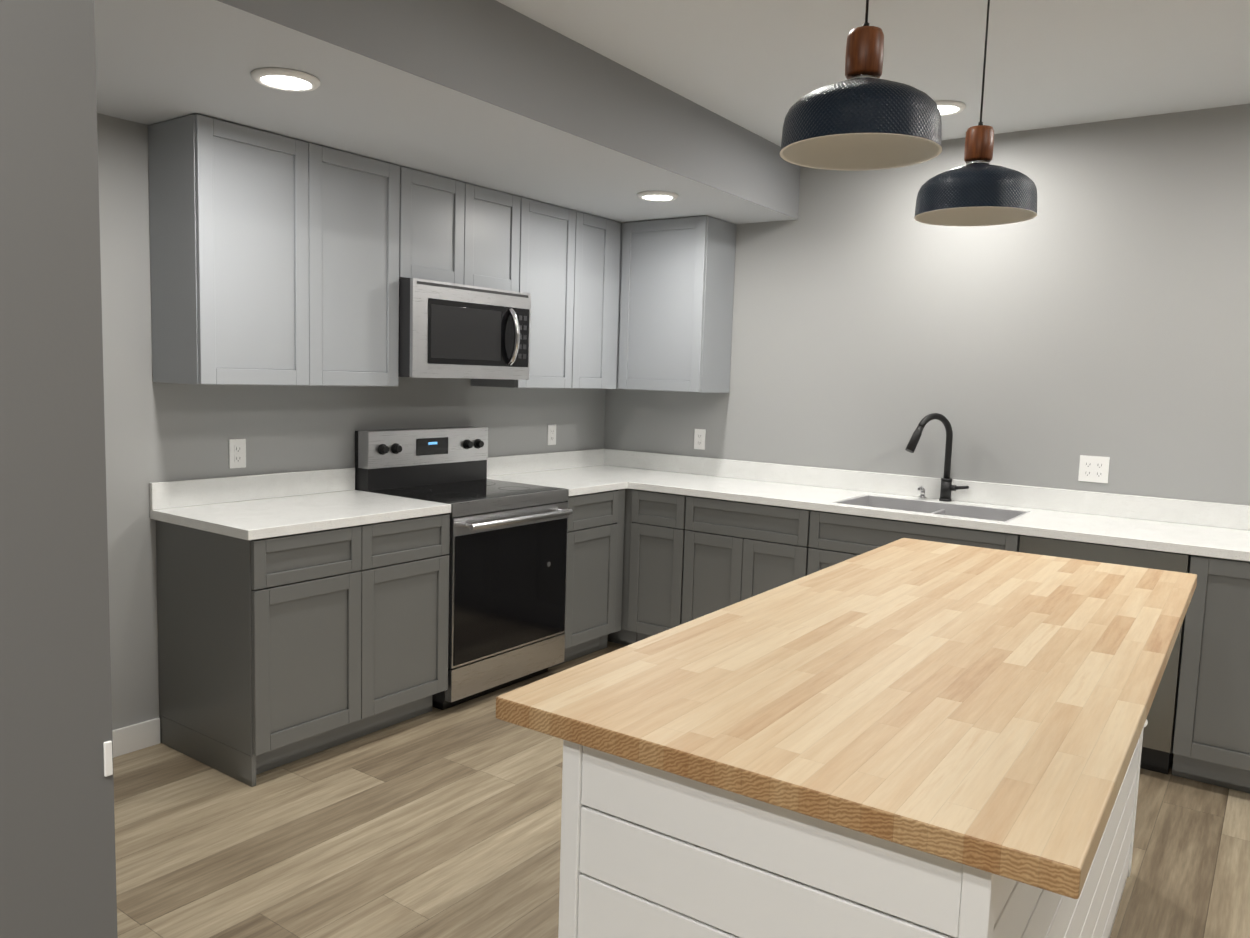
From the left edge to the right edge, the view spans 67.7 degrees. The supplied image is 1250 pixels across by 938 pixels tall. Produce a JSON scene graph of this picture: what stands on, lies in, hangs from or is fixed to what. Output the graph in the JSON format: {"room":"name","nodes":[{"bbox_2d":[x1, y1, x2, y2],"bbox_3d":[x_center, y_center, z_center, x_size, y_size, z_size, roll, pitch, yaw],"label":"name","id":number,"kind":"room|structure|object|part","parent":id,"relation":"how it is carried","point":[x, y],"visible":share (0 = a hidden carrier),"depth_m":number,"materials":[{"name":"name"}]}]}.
{"room":"kitchen","nodes":[
{"label":"kitchen","id":0,"kind":"room"},
{"bbox_2d":[0,0,117,937],"bbox_3d":[-1.528,-0.048,1.484,2.620,2.600,0.120,6,7,35],"label":"wall","id":1,"kind":"structure","parent":0,"point":[57,854],"depth_m":0.74,"materials":[{"name":"grey paint"}]},
{"bbox_2d":[103,741,112,776],"bbox_3d":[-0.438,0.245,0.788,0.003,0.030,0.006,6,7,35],"label":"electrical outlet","id":2,"kind":"structure","parent":1,"relation":"attached to","point":[108,762],"depth_m":0.79,"materials":[{"name":"white plastic"}]},
{"bbox_2d":[97,113,605,729],"bbox_3d":[-2.175,-0.211,2.903,0.100,2.600,7.100,6,7,35],"label":"wall","id":3,"kind":"structure","parent":0,"point":[163,431],"depth_m":3.50,"materials":[{"name":"grey paint"}]},
{"bbox_2d":[112,718,159,757],"bbox_3d":[-2.180,1.039,2.978,0.014,0.100,1.398,6,7,35],"label":"baseboard","id":4,"kind":"structure","parent":3,"relation":"attached to","point":[135,737],"depth_m":3.46,"materials":[{"name":"white wood"}]},
{"bbox_2d":[229,439,245,467],"bbox_3d":[-1.545,-0.061,3.714,0.007,0.115,0.070,6,7,35],"label":"electrical outlet","id":5,"kind":"object","parent":3,"relation":"attached to","point":[237,453],"visible":1,"depth_m":3.71,"materials":[{"name":"white plastic"}]},
{"bbox_2d":[148,114,399,386],"bbox_3d":[-1.331,-0.787,3.633,0.322,0.912,0.881,6,7,35],"label":"upper cabinet","id":6,"kind":"object","parent":3,"relation":"attached to","point":[274,259],"visible":1,"depth_m":3.41,"materials":[{"name":"grey wood"}]},
{"bbox_2d":[399,166,520,291],"bbox_3d":[-0.849,-1.065,4.267,0.322,0.456,0.737,6,7,35],"label":"upper cabinet","id":7,"kind":"object","parent":3,"relation":"attached to","point":[455,231],"visible":0.73,"depth_m":4.14,"materials":[{"name":"grey wood"}]},
{"bbox_2d":[398,278,530,379],"bbox_3d":[-0.805,-0.624,4.270,0.462,0.410,0.733,6,7,35],"label":"over-the-range microwave","id":8,"kind":"object","parent":7,"relation":"attached to","point":[450,330],"visible":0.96,"depth_m":4.10,"materials":[{"name":"grey metal"}]},
{"bbox_2d":[471,197,575,387],"bbox_3d":[-0.517,-0.875,4.760,0.322,0.912,0.418,6,7,35],"label":"upper cabinet","id":9,"kind":"object","parent":3,"relation":"attached to","point":[547,257],"visible":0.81,"depth_m":4.68,"materials":[{"name":"grey wood"}]},
{"bbox_2d":[547,424,555,444],"bbox_3d":[-0.414,-0.194,5.279,0.007,0.115,0.070,6,7,35],"label":"electrical outlet","id":10,"kind":"object","parent":3,"relation":"attached to","point":[551,437],"visible":1,"depth_m":5.27,"materials":[{"name":"white plastic"}]},
{"bbox_2d":[569,211,620,388],"bbox_3d":[-0.277,-0.901,5.092,0.322,0.912,0.399,6,7,35],"label":"upper cabinet","id":11,"kind":"object","parent":3,"relation":"attached to","point":[592,288],"depth_m":5.00,"materials":[{"name":"grey wood"}]},
{"bbox_3d":[-0.188,-0.911,5.222,0.315,0.912,0.083,6,7,35],"label":"wall cabinet filler","id":12,"kind":"part","parent":11,"relation":"part of","materials":[{"name":"grey wood"}]},
{"bbox_2d":[113,641,1249,937],"bbox_3d":[0.420,1.383,1.154,6.600,0.060,7.100,6,7,35],"label":"floor","id":13,"kind":"structure","parent":0,"point":[437,823],"depth_m":2.88,"materials":[{"name":"wood"}]},
{"bbox_2d":[156,513,449,786],"bbox_3d":[-1.246,0.612,3.690,0.627,0.864,0.895,6,7,35],"label":"base cabinet","id":14,"kind":"object","parent":13,"relation":"on","point":[275,652],"visible":0.98,"depth_m":3.39,"materials":[{"name":"grey wood"}]},
{"bbox_2d":[149,467,450,539],"bbox_3d":[-1.235,0.115,3.631,0.633,0.135,0.915,6,7,35],"label":"countertop","id":15,"kind":"structure","parent":14,"relation":"on","point":[253,507],"depth_m":3.59,"materials":[{"name":"white stone"}]},
{"bbox_2d":[355,426,572,709],"bbox_3d":[-0.722,0.413,4.319,0.696,1.165,0.750,6,7,35],"label":"electric range","id":16,"kind":"object","parent":13,"relation":"on","point":[507,554],"visible":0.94,"depth_m":4.18,"materials":[{"name":"silver metal"}]},
{"bbox_2d":[548,489,624,668],"bbox_3d":[-0.399,0.520,4.862,0.627,0.864,0.483,6,7,35],"label":"base cabinet","id":17,"kind":"object","parent":13,"relation":"on","point":[591,569],"depth_m":4.68,"materials":[{"name":"grey wood"}]},
{"bbox_2d":[487,452,626,495],"bbox_3d":[-0.391,0.024,4.796,0.636,0.135,0.450,6,7,35],"label":"countertop","id":18,"kind":"structure","parent":17,"relation":"on","point":[581,475],"depth_m":5.04,"materials":[{"name":"white stone"}]},
{"bbox_3d":[-0.281,0.507,5.033,0.619,0.864,0.066,6,7,35],"label":"corner base cabinet filler","id":19,"kind":"part","parent":17,"relation":"part of","materials":[{"name":"grey wood"}]},
{"bbox_2d":[607,488,636,645],"bbox_3d":[-0.058,0.485,5.314,0.652,0.864,0.607,6,7,35],"label":"base cabinet","id":20,"kind":"object","parent":13,"relation":"on","point":[624,635],"depth_m":4.90,"materials":[{"name":"grey wood"}]},
{"bbox_2d":[628,489,687,641],"bbox_3d":[0.336,0.527,5.021,0.327,0.864,0.627,6,7,35],"label":"base cabinet","id":21,"kind":"object","parent":13,"relation":"on","point":[657,539],"visible":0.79,"depth_m":4.77,"materials":[{"name":"grey wood"}]},
{"bbox_2d":[681,496,811,623],"bbox_3d":[0.740,0.569,4.732,0.664,0.864,0.627,6,7,35],"label":"base cabinet","id":22,"kind":"object","parent":13,"relation":"on","point":[736,552],"visible":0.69,"depth_m":4.48,"materials":[{"name":"grey wood"}]},
{"bbox_2d":[558,726,1143,937],"bbox_3d":[0.715,0.820,2.143,0.650,0.881,1.973,6,7,34],"label":"kitchen island","id":23,"kind":"object","parent":13,"relation":"on","point":[646,851],"visible":0.35,"depth_m":1.34,"materials":[{"name":"white wood"}]},
{"bbox_2d":[496,538,1196,898],"bbox_3d":[0.733,0.359,2.128,0.872,0.038,2.070,6,7,34],"label":"island countertop","id":24,"kind":"structure","parent":23,"relation":"on","point":[982,708],"depth_m":1.56,"materials":[{"name":"beige wood"}]},
{"bbox_2d":[807,510,1020,574],"bbox_3d":[1.377,0.634,4.277,0.901,0.864,0.627,6,7,35],"label":"base cabinet","id":25,"kind":"object","parent":13,"relation":"on","point":[835,538],"visible":0.23,"depth_m":4.09,"materials":[{"name":"grey wood"}]},
{"bbox_2d":[563,448,1249,561],"bbox_3d":[1.209,0.119,4.337,3.778,0.135,0.663,6,7,35],"label":"countertop","id":26,"kind":"structure","parent":25,"relation":"on","point":[1208,529],"depth_m":4.22,"materials":[{"name":"white stone"}]},
{"bbox_2d":[918,486,926,498],"bbox_3d":[1.426,0.113,4.478,0.040,0.062,0.081,6,7,35],"label":"soap dispenser","id":27,"kind":"object","parent":26,"relation":"on","point":[922,493],"visible":0.96,"depth_m":4.48,"materials":[{"name":"silver metal"}]},
{"bbox_2d":[834,495,1028,521],"bbox_3d":[1.375,0.276,4.215,0.760,0.208,0.420,6,7,35],"label":"sink basin","id":28,"kind":"object","parent":26,"relation":"in","point":[995,514],"visible":0.1,"depth_m":4.37,"materials":[{"name":"silver metal"}]},
{"bbox_2d":[905,413,968,501],"bbox_3d":[1.460,-0.051,4.339,0.240,0.417,0.261,6,7,35],"label":"gooseneck faucet","id":29,"kind":"object","parent":26,"relation":"on","point":[947,487],"visible":1,"depth_m":4.39,"materials":[{"name":"black metal"}]},
{"bbox_2d":[1019,535,1190,774],"bbox_3d":[1.974,0.698,3.835,0.583,0.862,0.598,6,7,35],"label":"dishwasher","id":30,"kind":"object","parent":13,"relation":"on","point":[1157,754],"visible":0.27,"depth_m":3.49,"materials":[{"name":"grey metal"}]},
{"bbox_2d":[1172,555,1249,792],"bbox_3d":[2.470,0.746,3.497,0.615,0.864,0.627,6,7,35],"label":"base cabinet","id":31,"kind":"object","parent":13,"relation":"on","point":[1211,742],"visible":0.96,"depth_m":3.36,"materials":[{"name":"grey wood"}]},
{"bbox_2d":[496,0,1249,146],"bbox_3d":[0.514,-1.275,0.816,6.700,0.100,7.200,6,7,35],"label":"ceiling","id":32,"kind":"structure","parent":0,"point":[760,67],"depth_m":3.24,"materials":[{"name":"white paint"}]},
{"bbox_2d":[94,0,800,223],"bbox_3d":[-0.765,-1.374,3.481,1.323,0.315,4.170,6,7,35],"label":"soffit beam","id":33,"kind":"structure","parent":32,"relation":"attached to","point":[495,95],"depth_m":3.10,"materials":[{"name":"grey paint"}]},
{"bbox_2d":[251,67,320,91],"bbox_3d":[-0.994,-1.139,2.731,0.192,0.015,0.192,6,7,35],"label":"recessed light","id":34,"kind":"object","parent":33,"relation":"attached to","point":[286,79],"visible":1,"depth_m":2.71,"materials":[{"name":"white plastic"}]},
{"bbox_2d":[637,191,677,200],"bbox_3d":[0.151,-1.263,4.317,0.192,0.015,0.192,6,7,35],"label":"recessed light","id":35,"kind":"object","parent":33,"relation":"attached to","point":[657,196],"visible":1,"depth_m":4.28,"materials":[{"name":"white plastic"}]},
{"bbox_2d":[780,0,941,170],"bbox_3d":[0.463,-0.963,1.760,0.303,0.711,0.303,6,7,35],"label":"pendant light","id":36,"kind":"object","parent":32,"relation":"hanging from","point":[863,116],"visible":1,"depth_m":1.73,"materials":[{"name":"blue"}]},
{"bbox_2d":[935,100,965,115],"bbox_3d":[1.317,-1.499,3.877,0.192,0.015,0.192,6,7,35],"label":"recessed light","id":37,"kind":"object","parent":32,"relation":"in","point":[948,107],"visible":0.54,"depth_m":3.83,"materials":[{"name":"white plastic"}]},
{"bbox_2d":[914,0,1036,225],"bbox_3d":[0.925,-1.013,2.400,0.303,0.711,0.303,6,7,35],"label":"pendant light","id":38,"kind":"object","parent":32,"relation":"hanging from","point":[978,189],"visible":1,"depth_m":2.36,"materials":[{"name":"blue"}]},
{"bbox_2d":[604,104,1249,504],"bbox_3d":[2.546,-0.157,3.824,6.500,2.600,0.100,6,7,35],"label":"wall","id":39,"kind":"structure","parent":0,"point":[1098,304],"depth_m":4.26,"materials":[{"name":"grey paint"}]},
{"bbox_2d":[616,216,735,392],"bbox_3d":[0.151,-0.902,5.230,0.857,0.912,0.322,6,7,35],"label":"upper cabinet","id":40,"kind":"object","parent":39,"relation":"attached to","point":[676,293],"visible":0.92,"depth_m":5.00,"materials":[{"name":"grey wood"}]},
{"bbox_2d":[694,429,705,449],"bbox_3d":[0.424,-0.169,5.288,0.070,0.115,0.007,6,7,35],"label":"electrical outlet","id":41,"kind":"object","parent":39,"relation":"attached to","point":[699,438],"visible":1,"depth_m":5.28,"materials":[{"name":"white plastic"}]},
{"bbox_2d":[1078,455,1109,482],"bbox_3d":[2.070,0.000,4.113,0.118,0.115,0.007,6,7,35],"label":"electrical outlet","id":42,"kind":"object","parent":39,"relation":"attached to","point":[1093,468],"visible":1,"depth_m":4.11,"materials":[{"name":"white plastic"}]}
]}

